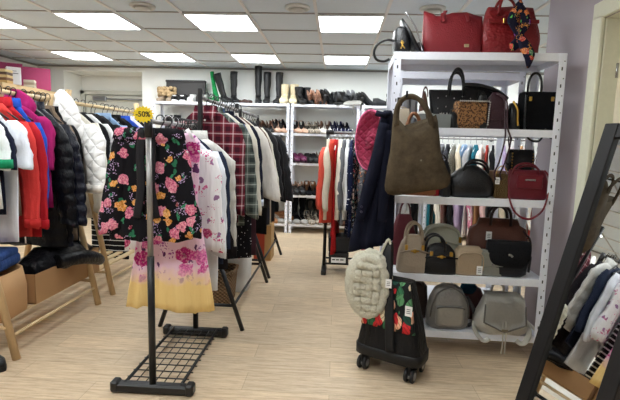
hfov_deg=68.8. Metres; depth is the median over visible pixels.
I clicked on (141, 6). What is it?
ceiling vent
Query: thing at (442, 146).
dress
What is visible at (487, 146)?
dress
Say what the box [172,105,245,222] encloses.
shirt
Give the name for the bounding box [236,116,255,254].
dress
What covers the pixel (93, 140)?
coat
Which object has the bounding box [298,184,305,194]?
loafer
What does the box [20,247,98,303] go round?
cardboard box
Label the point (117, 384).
clothes rack
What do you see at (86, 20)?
recessed light
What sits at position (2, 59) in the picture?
wall
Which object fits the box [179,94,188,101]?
sandal
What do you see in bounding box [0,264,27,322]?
cardboard box
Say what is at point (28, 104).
hood
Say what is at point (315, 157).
loafer
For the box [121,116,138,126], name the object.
shirt
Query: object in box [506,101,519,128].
shoulder bag
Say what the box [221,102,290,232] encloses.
shelving unit
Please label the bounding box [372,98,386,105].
loafer
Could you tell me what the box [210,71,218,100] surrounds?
boot
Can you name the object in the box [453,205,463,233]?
blouse
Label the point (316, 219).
sandal
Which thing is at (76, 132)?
coat
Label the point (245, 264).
laundry basket
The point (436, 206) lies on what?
blouse
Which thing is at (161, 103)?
shelving unit
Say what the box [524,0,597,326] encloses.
wall
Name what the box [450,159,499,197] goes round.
bag
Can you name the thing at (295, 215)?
boot
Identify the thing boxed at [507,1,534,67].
scarf
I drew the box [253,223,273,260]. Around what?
cardboard box
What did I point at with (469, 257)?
camera bag
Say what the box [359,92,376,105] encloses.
shoe
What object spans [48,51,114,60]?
recessed light
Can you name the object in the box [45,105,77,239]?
coat
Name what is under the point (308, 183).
shoe
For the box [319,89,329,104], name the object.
shoe
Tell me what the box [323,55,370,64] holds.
recessed light
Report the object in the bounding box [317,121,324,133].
shoe
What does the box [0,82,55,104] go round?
clothes rack
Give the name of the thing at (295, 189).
loafer
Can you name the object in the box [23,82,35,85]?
book
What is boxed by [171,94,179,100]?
sandal
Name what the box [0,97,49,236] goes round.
sweatshirt
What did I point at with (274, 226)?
baseboard
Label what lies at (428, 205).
dress
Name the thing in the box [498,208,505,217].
blouse
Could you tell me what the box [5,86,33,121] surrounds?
clothes hanger
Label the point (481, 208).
blouse
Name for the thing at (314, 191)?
sandal
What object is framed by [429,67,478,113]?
tote bag
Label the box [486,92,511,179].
shoulder bag
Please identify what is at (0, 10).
trim
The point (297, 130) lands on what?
sandal
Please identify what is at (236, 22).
recessed light
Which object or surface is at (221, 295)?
wicker basket
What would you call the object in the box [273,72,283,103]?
boot
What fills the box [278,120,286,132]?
sandal
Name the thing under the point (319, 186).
jacket
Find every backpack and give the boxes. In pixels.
[425,282,474,329]
[472,285,531,353]
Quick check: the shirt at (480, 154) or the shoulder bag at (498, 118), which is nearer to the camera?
the shoulder bag at (498, 118)
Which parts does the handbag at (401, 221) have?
handle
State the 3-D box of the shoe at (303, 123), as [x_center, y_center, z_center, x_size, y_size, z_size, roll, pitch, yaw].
[-0.085,-1.093,6.835,0.108,0.182,0.293,4,8,22]
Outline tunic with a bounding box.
[0,115,33,241]
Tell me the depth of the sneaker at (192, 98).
6.75 m
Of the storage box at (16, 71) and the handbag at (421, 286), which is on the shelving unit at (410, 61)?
the handbag at (421, 286)
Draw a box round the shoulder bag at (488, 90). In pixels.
[463,83,508,100]
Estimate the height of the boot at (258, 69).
0.593 m
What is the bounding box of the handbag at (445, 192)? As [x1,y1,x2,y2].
[439,154,450,196]
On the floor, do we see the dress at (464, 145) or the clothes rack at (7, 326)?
the clothes rack at (7, 326)
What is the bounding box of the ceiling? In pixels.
[0,0,549,72]
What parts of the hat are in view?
crown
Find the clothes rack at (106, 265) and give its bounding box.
[65,89,138,294]
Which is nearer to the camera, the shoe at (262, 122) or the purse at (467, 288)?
the purse at (467, 288)
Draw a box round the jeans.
[0,247,20,271]
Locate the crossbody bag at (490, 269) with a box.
[476,249,513,276]
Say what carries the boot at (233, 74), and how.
on the shelving unit at (258, 105)
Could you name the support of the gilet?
hanging from the clothes hanger
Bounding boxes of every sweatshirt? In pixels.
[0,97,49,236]
[0,103,40,236]
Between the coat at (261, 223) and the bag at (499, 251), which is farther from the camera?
the coat at (261, 223)
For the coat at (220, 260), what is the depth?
2.79 m
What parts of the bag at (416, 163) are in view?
handle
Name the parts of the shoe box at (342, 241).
lid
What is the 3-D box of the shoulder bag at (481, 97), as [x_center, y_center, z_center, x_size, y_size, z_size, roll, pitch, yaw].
[1.074,-0.559,2.829,0.059,0.230,0.141,2,7,5]
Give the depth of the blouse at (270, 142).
3.96 m
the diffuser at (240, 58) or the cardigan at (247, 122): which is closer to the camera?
the cardigan at (247, 122)
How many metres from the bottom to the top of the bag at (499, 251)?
0.234 m
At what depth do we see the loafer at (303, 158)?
6.62 m
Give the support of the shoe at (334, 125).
on the shelving unit at (293, 106)
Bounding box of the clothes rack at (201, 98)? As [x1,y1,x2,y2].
[158,88,267,330]
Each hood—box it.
[3,89,36,112]
[46,89,81,130]
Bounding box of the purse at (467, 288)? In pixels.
[460,283,476,293]
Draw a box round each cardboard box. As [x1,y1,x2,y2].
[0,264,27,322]
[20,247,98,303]
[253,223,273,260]
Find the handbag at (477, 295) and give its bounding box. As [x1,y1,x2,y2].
[464,286,482,318]
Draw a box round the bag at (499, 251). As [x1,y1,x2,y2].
[485,239,531,277]
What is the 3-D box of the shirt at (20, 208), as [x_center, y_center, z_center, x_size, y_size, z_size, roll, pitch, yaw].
[-2.047,-0.254,2.841,0.417,0.712,0.067,2,7,3]
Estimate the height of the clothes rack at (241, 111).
1.645 m
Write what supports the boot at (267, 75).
on the shelving unit at (258, 105)
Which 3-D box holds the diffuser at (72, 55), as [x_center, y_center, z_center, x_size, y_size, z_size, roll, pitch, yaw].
[-3.111,-1.979,6.204,0.562,0.006,0.562,2,7,3]
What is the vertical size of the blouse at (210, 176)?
0.681 m
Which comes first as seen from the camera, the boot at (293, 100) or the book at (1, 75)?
the book at (1, 75)
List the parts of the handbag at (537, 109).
handle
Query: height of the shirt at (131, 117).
0.738 m
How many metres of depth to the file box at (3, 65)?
6.05 m
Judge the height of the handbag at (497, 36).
0.390 m
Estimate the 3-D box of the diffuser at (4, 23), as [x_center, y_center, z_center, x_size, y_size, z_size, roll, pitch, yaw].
[-3.219,-1.760,4.420,0.562,0.006,0.562,2,7,3]
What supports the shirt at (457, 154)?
hanging from the clothes hanger
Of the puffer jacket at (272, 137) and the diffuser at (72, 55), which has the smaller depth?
the puffer jacket at (272, 137)
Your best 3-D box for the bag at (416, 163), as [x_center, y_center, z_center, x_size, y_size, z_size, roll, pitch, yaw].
[0.615,-0.304,2.550,0.364,0.571,0.137,2,7,8]
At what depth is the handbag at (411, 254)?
2.91 m
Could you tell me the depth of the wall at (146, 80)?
6.98 m
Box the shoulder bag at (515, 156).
[505,137,533,170]
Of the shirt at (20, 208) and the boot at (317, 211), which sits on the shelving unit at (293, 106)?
the boot at (317, 211)
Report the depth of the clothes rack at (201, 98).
3.20 m
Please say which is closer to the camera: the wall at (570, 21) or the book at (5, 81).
the wall at (570, 21)
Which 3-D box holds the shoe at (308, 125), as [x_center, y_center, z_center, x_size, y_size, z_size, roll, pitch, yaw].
[0.009,-1.090,6.830,0.108,0.182,0.293,5,8,26]
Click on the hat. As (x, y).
(366, 130)
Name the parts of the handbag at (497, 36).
handle, handle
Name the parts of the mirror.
frame rail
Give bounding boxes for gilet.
[190,130,236,246]
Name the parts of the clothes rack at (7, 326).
leg, rail, leg, leg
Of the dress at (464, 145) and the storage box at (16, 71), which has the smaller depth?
the storage box at (16, 71)
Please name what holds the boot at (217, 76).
on the shelving unit at (258, 105)
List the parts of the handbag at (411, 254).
handle, handle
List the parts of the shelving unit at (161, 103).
post, post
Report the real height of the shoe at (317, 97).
0.209 m
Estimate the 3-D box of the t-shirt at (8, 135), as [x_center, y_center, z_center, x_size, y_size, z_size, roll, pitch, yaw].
[-2.051,-0.254,2.677,0.719,0.672,0.131,3,7,9]
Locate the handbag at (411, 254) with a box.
[396,220,429,272]
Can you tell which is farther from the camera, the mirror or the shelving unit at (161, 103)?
the shelving unit at (161, 103)
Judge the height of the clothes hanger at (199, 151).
0.199 m
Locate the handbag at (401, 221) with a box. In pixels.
[392,203,415,264]
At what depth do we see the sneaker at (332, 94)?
6.54 m
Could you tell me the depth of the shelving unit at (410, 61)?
2.84 m
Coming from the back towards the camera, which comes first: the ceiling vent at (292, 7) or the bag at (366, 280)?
the ceiling vent at (292, 7)
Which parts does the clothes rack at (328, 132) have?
post, rail, rail, post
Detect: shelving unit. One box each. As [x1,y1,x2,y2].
[152,101,225,127]
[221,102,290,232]
[288,104,359,232]
[360,105,429,232]
[380,51,567,342]
[394,70,525,301]
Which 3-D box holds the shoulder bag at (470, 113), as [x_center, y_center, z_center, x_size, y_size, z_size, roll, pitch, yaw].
[0.997,-0.530,2.817,0.211,0.171,0.113,2,7,2]
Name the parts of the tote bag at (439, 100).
handle, handle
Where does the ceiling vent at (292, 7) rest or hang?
in the ceiling
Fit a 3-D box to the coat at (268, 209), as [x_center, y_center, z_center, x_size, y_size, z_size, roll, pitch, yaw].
[-0.668,-0.249,4.588,0.663,1.012,0.122,2,7,3]
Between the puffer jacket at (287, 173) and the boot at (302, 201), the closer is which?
the puffer jacket at (287, 173)
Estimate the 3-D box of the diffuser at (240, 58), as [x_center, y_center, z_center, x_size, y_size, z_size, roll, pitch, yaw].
[-0.716,-1.898,6.069,0.562,0.006,0.562,2,7,3]
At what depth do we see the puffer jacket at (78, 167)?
3.23 m
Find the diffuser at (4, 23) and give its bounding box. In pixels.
[0,18,24,27]
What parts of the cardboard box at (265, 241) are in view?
panel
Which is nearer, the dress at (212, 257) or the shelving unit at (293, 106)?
the dress at (212, 257)
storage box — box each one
[5,66,21,84]
[416,114,450,127]
[484,170,506,182]
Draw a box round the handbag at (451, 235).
[424,223,461,249]
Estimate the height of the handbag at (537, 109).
0.428 m
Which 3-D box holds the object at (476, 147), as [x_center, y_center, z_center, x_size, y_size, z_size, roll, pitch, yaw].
[2.390,-0.521,6.576,0.069,0.557,0.420,7,9,35]
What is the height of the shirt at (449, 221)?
0.671 m
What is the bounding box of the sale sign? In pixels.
[132,106,153,122]
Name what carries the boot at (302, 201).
on the shelving unit at (293, 106)
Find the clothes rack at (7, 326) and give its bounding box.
[0,89,100,360]
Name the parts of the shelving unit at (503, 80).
post, post, post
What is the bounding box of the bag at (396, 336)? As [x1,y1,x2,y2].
[356,242,428,383]
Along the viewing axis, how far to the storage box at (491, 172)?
3.00 m
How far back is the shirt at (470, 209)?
6.43 m
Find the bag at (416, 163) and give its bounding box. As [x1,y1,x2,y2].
[385,94,450,194]
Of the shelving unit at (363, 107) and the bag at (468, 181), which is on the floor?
the shelving unit at (363, 107)
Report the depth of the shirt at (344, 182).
4.45 m
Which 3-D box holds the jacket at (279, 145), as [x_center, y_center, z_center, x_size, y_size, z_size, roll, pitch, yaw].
[-0.642,-0.386,4.880,0.805,0.812,0.143,2,7,7]
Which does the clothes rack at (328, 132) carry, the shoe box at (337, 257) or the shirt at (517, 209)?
the shoe box at (337, 257)
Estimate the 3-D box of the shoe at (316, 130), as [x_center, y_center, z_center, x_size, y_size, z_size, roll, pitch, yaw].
[0.086,-1.049,6.664,0.108,0.145,0.293,0,7,-14]
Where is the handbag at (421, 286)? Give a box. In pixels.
[415,281,426,317]
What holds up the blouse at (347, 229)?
hanging from the clothes hanger
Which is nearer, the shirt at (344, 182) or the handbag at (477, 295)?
the handbag at (477, 295)
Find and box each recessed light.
[0,16,29,28]
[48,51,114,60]
[51,11,142,29]
[138,52,196,61]
[181,13,259,31]
[230,53,280,63]
[317,14,385,32]
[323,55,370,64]
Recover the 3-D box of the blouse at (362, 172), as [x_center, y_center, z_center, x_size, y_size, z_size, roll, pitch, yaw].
[0.537,-0.244,4.696,0.096,0.748,0.603,2,7,7]
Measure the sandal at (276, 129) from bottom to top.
0.189 m
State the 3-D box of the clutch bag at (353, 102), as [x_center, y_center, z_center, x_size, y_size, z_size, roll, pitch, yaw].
[0.610,-1.330,6.508,0.260,0.212,0.166,3,7,15]
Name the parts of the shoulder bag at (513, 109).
chain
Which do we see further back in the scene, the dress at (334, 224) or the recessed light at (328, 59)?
the recessed light at (328, 59)
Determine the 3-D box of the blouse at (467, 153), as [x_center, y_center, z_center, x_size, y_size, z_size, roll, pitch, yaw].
[2.326,-0.520,6.568,0.123,0.560,0.564,7,9,38]
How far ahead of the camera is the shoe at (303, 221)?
6.73 m
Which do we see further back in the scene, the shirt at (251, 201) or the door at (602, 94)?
the shirt at (251, 201)
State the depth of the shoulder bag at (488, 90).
2.90 m
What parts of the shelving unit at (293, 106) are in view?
post, post, post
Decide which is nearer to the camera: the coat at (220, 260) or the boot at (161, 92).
the coat at (220, 260)
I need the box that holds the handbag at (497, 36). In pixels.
[481,0,539,52]
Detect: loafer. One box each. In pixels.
[0,355,6,372]
[292,184,299,194]
[293,153,300,162]
[297,153,306,162]
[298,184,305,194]
[304,153,313,162]
[311,153,318,162]
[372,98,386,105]
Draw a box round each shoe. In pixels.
[239,99,248,102]
[259,120,266,127]
[266,120,276,132]
[272,119,277,132]
[279,119,289,132]
[292,219,299,223]
[299,121,304,128]
[300,219,307,223]
[304,181,310,190]
[305,121,311,129]
[307,90,317,103]
[310,181,316,190]
[311,121,318,133]
[312,127,319,133]
[313,89,327,104]
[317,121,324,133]
[318,124,325,133]
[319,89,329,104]
[321,89,332,104]
[325,121,330,129]
[330,121,336,128]
[348,90,363,106]
[356,92,369,105]
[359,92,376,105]
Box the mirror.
[515,123,619,399]
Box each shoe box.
[166,80,205,101]
[328,232,349,251]
[329,252,348,263]
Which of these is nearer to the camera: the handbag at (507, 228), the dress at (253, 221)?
the handbag at (507, 228)
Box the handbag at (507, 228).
[466,206,531,253]
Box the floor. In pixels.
[0,218,532,399]
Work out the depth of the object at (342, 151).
4.45 m
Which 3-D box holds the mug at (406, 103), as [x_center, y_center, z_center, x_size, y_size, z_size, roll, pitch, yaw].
[0.637,-0.579,3.016,0.060,0.200,0.060,2,7,5]
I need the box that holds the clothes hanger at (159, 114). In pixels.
[156,114,189,152]
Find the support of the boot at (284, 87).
on the shelving unit at (258, 105)
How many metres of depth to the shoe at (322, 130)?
6.56 m
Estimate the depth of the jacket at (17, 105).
2.99 m
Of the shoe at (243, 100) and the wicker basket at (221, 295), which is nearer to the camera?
the wicker basket at (221, 295)
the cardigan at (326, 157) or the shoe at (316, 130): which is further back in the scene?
the shoe at (316, 130)
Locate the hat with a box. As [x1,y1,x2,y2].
[355,109,379,169]
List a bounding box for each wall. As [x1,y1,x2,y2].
[0,54,36,89]
[37,64,543,226]
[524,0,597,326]
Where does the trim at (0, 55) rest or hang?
attached to the wall at (146, 80)
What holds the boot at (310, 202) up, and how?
on the shelving unit at (293, 106)
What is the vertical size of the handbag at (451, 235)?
0.294 m
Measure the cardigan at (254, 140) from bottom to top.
0.760 m
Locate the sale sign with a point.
(144, 114)
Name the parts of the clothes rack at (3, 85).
rail, panel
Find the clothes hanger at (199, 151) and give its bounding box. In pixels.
[165,115,200,152]
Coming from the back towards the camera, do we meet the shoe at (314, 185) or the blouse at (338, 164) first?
the shoe at (314, 185)
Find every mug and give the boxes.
[402,99,410,108]
[410,99,417,122]
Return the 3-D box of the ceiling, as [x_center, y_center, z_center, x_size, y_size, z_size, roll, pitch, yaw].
[-0.556,-1.471,2.150,9.050,0.100,11.550,2,7,3]
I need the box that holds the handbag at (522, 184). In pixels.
[507,162,548,219]
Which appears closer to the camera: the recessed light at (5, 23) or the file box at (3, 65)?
the recessed light at (5, 23)
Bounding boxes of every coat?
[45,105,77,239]
[46,89,105,193]
[54,106,83,243]
[198,138,230,263]
[234,113,279,217]
[256,208,266,234]
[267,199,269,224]
[271,136,275,221]
[348,110,394,251]
[410,203,417,233]
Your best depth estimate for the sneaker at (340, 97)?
6.49 m
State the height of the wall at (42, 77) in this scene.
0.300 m
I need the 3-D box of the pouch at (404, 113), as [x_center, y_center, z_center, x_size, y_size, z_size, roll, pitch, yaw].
[0.592,-0.534,2.914,0.120,0.134,0.080,2,7,5]
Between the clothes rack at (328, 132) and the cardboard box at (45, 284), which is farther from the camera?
the clothes rack at (328, 132)
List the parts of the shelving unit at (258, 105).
post, post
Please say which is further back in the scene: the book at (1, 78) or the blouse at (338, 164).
the book at (1, 78)
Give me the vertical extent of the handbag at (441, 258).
0.257 m
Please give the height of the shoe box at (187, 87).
0.340 m
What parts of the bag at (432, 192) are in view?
handle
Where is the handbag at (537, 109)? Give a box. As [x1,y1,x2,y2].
[518,72,555,142]
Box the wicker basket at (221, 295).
[212,263,238,303]
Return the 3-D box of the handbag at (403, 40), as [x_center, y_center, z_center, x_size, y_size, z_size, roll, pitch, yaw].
[0.549,-1.009,2.861,0.300,0.294,0.239,2,7,5]
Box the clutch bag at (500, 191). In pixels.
[492,166,507,198]
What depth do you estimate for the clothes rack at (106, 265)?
3.86 m
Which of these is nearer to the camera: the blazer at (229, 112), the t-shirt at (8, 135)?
the t-shirt at (8, 135)
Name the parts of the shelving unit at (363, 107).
post, post, post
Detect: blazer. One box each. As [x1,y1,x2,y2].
[111,115,135,126]
[225,111,263,206]
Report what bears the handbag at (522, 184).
on the shelving unit at (410, 61)
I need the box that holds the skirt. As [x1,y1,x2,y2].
[97,127,201,242]
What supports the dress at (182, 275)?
hanging from the clothes hanger at (199, 151)
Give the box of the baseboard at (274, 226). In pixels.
[274,226,466,233]
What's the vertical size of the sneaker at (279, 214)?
0.145 m
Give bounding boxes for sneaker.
[187,94,195,101]
[275,211,284,218]
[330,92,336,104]
[334,91,348,104]
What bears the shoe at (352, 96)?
on the shelving unit at (293, 106)
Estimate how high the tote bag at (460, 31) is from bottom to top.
0.275 m
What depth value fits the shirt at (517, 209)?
6.38 m
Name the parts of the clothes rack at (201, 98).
leg, post, rail, leg, rail, leg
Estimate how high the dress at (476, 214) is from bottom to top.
0.665 m
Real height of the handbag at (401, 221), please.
0.445 m
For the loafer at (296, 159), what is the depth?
6.63 m
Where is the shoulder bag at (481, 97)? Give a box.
[478,92,487,128]
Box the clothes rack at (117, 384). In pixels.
[110,117,227,396]
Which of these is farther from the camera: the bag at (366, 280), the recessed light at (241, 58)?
the recessed light at (241, 58)
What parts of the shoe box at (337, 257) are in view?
lid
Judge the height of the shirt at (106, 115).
0.742 m
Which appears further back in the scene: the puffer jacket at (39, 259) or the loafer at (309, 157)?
the loafer at (309, 157)
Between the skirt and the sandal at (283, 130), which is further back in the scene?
the sandal at (283, 130)
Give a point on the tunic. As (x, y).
(9, 223)
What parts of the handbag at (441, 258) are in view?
handle, handle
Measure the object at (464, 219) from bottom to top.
0.672 m
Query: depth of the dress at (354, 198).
4.54 m
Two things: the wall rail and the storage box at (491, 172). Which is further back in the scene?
the wall rail
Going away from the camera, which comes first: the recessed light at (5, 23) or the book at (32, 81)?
the recessed light at (5, 23)
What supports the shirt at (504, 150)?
hanging from the clothes hanger
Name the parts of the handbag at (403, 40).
handle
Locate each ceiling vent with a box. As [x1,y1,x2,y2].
[129,2,155,10]
[285,3,309,12]
[419,4,445,13]
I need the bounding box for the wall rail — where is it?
[440,137,537,141]
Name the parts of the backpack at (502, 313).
handle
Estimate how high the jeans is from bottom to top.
0.115 m
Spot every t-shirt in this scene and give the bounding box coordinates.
[0,121,16,214]
[0,124,13,208]
[80,113,109,162]
[86,114,113,156]
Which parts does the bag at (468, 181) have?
handle, handle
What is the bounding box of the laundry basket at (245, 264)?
[228,255,251,291]
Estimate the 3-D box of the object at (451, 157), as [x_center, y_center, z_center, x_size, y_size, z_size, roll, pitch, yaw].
[2.077,-0.529,6.590,0.069,0.562,0.420,6,8,33]
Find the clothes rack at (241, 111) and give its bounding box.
[239,109,281,278]
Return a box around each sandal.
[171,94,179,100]
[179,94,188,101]
[271,120,280,132]
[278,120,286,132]
[293,120,301,132]
[298,121,307,132]
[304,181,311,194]
[304,210,314,224]
[309,181,315,194]
[310,210,322,224]
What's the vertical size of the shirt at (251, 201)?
0.862 m
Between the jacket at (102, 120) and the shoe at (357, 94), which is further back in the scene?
the shoe at (357, 94)
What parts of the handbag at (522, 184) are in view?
handle, handle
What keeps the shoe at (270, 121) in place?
on the shelving unit at (258, 105)
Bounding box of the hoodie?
[3,89,55,207]
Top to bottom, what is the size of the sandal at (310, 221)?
0.189 m
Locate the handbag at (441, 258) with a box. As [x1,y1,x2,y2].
[424,233,457,274]
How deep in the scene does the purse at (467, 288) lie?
3.12 m
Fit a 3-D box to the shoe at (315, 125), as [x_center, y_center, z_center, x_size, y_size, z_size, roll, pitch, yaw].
[0.103,-1.087,6.825,0.108,0.182,0.293,5,8,25]
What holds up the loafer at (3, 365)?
on the floor
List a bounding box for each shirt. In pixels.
[0,114,21,215]
[94,113,126,126]
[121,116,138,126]
[130,116,142,126]
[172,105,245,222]
[217,107,257,225]
[342,140,349,219]
[396,203,406,216]
[446,205,453,225]
[455,144,460,170]
[466,205,473,234]
[475,145,484,168]
[502,146,506,173]
[514,207,519,220]
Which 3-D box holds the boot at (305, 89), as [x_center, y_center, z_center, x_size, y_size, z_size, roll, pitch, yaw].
[-0.015,-1.530,6.670,0.122,0.259,0.316,-2,8,-25]
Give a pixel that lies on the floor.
(297, 341)
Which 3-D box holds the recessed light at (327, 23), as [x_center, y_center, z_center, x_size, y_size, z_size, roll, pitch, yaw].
[0.373,-1.636,4.218,0.596,0.014,0.596,2,7,3]
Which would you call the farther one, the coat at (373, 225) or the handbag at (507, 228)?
the handbag at (507, 228)
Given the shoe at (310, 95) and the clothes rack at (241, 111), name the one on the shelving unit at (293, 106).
the shoe at (310, 95)
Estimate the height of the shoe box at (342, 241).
0.145 m
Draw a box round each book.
[0,69,12,72]
[0,71,12,75]
[0,74,12,78]
[0,77,12,80]
[0,80,12,83]
[23,79,35,82]
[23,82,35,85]
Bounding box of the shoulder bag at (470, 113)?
[452,100,490,128]
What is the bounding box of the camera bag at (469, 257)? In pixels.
[454,245,483,275]
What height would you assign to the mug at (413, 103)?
0.200 m
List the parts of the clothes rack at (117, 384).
post, rail, post, rail, post, rail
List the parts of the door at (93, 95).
frame, closer arm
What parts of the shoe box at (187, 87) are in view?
lid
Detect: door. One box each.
[80,90,142,122]
[572,0,619,223]
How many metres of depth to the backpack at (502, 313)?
2.85 m
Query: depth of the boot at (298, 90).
6.62 m
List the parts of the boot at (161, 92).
fur trim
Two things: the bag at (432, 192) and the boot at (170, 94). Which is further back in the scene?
the boot at (170, 94)
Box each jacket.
[0,100,78,247]
[10,101,87,246]
[12,98,49,206]
[17,242,104,274]
[93,115,118,132]
[245,118,283,207]
[261,127,292,211]
[271,134,285,201]
[316,139,334,222]
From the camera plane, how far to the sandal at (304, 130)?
6.57 m
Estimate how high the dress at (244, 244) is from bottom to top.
1.132 m
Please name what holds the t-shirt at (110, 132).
hanging from the clothes hanger
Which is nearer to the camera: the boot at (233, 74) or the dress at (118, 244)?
the dress at (118, 244)
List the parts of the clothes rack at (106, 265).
leg, rail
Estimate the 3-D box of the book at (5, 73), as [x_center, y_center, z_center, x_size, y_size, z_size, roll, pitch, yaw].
[-3.930,-1.610,5.764,0.200,0.033,0.150,1,7,-6]
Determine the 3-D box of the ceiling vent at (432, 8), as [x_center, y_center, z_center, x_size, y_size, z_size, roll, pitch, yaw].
[1.003,-1.553,3.705,0.210,0.034,0.210,2,7,3]
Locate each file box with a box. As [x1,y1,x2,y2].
[0,62,23,85]
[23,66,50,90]
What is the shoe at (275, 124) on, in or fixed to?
on the shelving unit at (258, 105)
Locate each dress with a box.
[91,117,128,258]
[126,128,214,313]
[134,143,226,290]
[228,115,251,258]
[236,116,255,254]
[330,139,338,254]
[349,143,358,238]
[426,204,434,225]
[440,144,444,153]
[459,144,467,166]
[472,206,479,224]
[483,145,488,169]
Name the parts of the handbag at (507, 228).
handle, handle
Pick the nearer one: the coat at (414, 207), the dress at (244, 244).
the dress at (244, 244)
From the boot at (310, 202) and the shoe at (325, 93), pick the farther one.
the boot at (310, 202)
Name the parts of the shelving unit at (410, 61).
post, post, post, post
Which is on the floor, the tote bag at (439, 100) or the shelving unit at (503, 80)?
the shelving unit at (503, 80)
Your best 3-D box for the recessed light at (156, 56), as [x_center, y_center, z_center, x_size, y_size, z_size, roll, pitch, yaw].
[-1.913,-1.935,6.137,0.596,0.014,0.596,2,7,3]
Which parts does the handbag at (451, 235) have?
handle, handle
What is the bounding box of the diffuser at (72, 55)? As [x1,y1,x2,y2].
[54,52,109,59]
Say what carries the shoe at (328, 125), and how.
on the shelving unit at (293, 106)
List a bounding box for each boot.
[156,86,166,100]
[165,86,176,100]
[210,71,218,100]
[213,72,231,102]
[230,71,238,102]
[255,66,261,102]
[263,72,270,102]
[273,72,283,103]
[279,84,289,103]
[289,84,298,103]
[292,197,300,220]
[295,87,306,103]
[299,197,306,219]
[303,87,313,103]
[307,199,314,218]
[314,199,318,218]
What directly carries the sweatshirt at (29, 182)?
hanging from the clothes hanger
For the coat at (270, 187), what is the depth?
3.74 m
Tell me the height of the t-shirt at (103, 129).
0.732 m
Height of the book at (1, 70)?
0.033 m
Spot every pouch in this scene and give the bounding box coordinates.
[399,106,410,125]
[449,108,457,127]
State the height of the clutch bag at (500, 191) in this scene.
0.207 m
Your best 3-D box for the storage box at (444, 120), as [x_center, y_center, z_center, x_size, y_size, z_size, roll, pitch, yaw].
[0.770,-0.492,2.828,0.191,0.082,0.105,2,7,5]
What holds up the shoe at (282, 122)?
on the shelving unit at (258, 105)
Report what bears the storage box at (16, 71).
on the clothes rack at (3, 85)
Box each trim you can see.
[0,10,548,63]
[0,55,543,74]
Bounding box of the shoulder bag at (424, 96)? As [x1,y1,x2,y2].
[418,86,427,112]
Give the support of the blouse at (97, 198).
hanging from the clothes hanger
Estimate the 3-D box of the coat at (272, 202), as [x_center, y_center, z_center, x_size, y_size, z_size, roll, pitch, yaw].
[-0.648,-0.281,5.050,0.760,1.062,0.129,3,7,8]
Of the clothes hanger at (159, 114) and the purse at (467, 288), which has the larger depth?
the purse at (467, 288)
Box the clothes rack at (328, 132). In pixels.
[321,130,433,274]
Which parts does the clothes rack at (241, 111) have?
rail, leg, rail, leg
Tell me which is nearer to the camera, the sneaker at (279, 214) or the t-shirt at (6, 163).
the t-shirt at (6, 163)
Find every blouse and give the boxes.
[80,114,106,217]
[125,148,225,252]
[218,187,236,269]
[244,118,280,196]
[334,139,342,219]
[344,140,353,237]
[357,164,366,205]
[434,204,439,222]
[443,144,449,159]
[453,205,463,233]
[462,145,472,165]
[479,206,485,216]
[489,145,494,169]
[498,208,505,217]
[526,208,531,233]
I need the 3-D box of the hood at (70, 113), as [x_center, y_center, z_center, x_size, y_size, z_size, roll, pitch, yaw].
[-1.941,-0.689,3.517,0.406,0.330,0.136,4,8,20]
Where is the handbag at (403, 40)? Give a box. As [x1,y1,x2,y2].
[373,12,422,62]
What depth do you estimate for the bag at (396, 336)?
2.57 m
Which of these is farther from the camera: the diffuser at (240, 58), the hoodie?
the diffuser at (240, 58)
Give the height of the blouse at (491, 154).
0.562 m
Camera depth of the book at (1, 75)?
5.71 m
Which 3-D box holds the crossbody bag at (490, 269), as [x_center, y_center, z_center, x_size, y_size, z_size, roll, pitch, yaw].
[1.174,0.404,2.905,0.216,0.165,0.110,2,7,6]
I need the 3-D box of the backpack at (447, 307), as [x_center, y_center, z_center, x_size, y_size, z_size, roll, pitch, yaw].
[0.943,0.689,2.991,0.331,0.307,0.173,2,7,2]
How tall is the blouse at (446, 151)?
0.562 m
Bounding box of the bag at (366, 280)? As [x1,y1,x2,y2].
[344,238,392,318]
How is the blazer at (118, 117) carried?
hanging from the clothes hanger
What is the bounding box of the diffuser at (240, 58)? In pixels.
[233,55,279,62]
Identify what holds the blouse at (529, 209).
hanging from the clothes hanger
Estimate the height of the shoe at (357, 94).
0.195 m
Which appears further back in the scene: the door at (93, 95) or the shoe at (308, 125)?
the door at (93, 95)
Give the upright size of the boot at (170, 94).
0.236 m
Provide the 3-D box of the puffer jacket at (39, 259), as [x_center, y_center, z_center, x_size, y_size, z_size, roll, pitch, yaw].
[-1.850,0.436,3.395,0.415,0.259,0.720,2,7,3]
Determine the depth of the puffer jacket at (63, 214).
3.15 m
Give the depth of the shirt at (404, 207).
4.50 m
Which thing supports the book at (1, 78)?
on the book at (5, 81)
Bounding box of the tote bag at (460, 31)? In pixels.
[421,10,482,51]
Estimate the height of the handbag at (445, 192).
0.270 m
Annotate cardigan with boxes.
[226,113,261,214]
[240,117,271,151]
[322,139,330,219]
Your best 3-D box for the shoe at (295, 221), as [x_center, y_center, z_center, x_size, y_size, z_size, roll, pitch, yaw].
[-0.236,0.307,6.834,0.108,0.068,0.293,-2,8,-29]
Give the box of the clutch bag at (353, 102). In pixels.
[343,100,361,114]

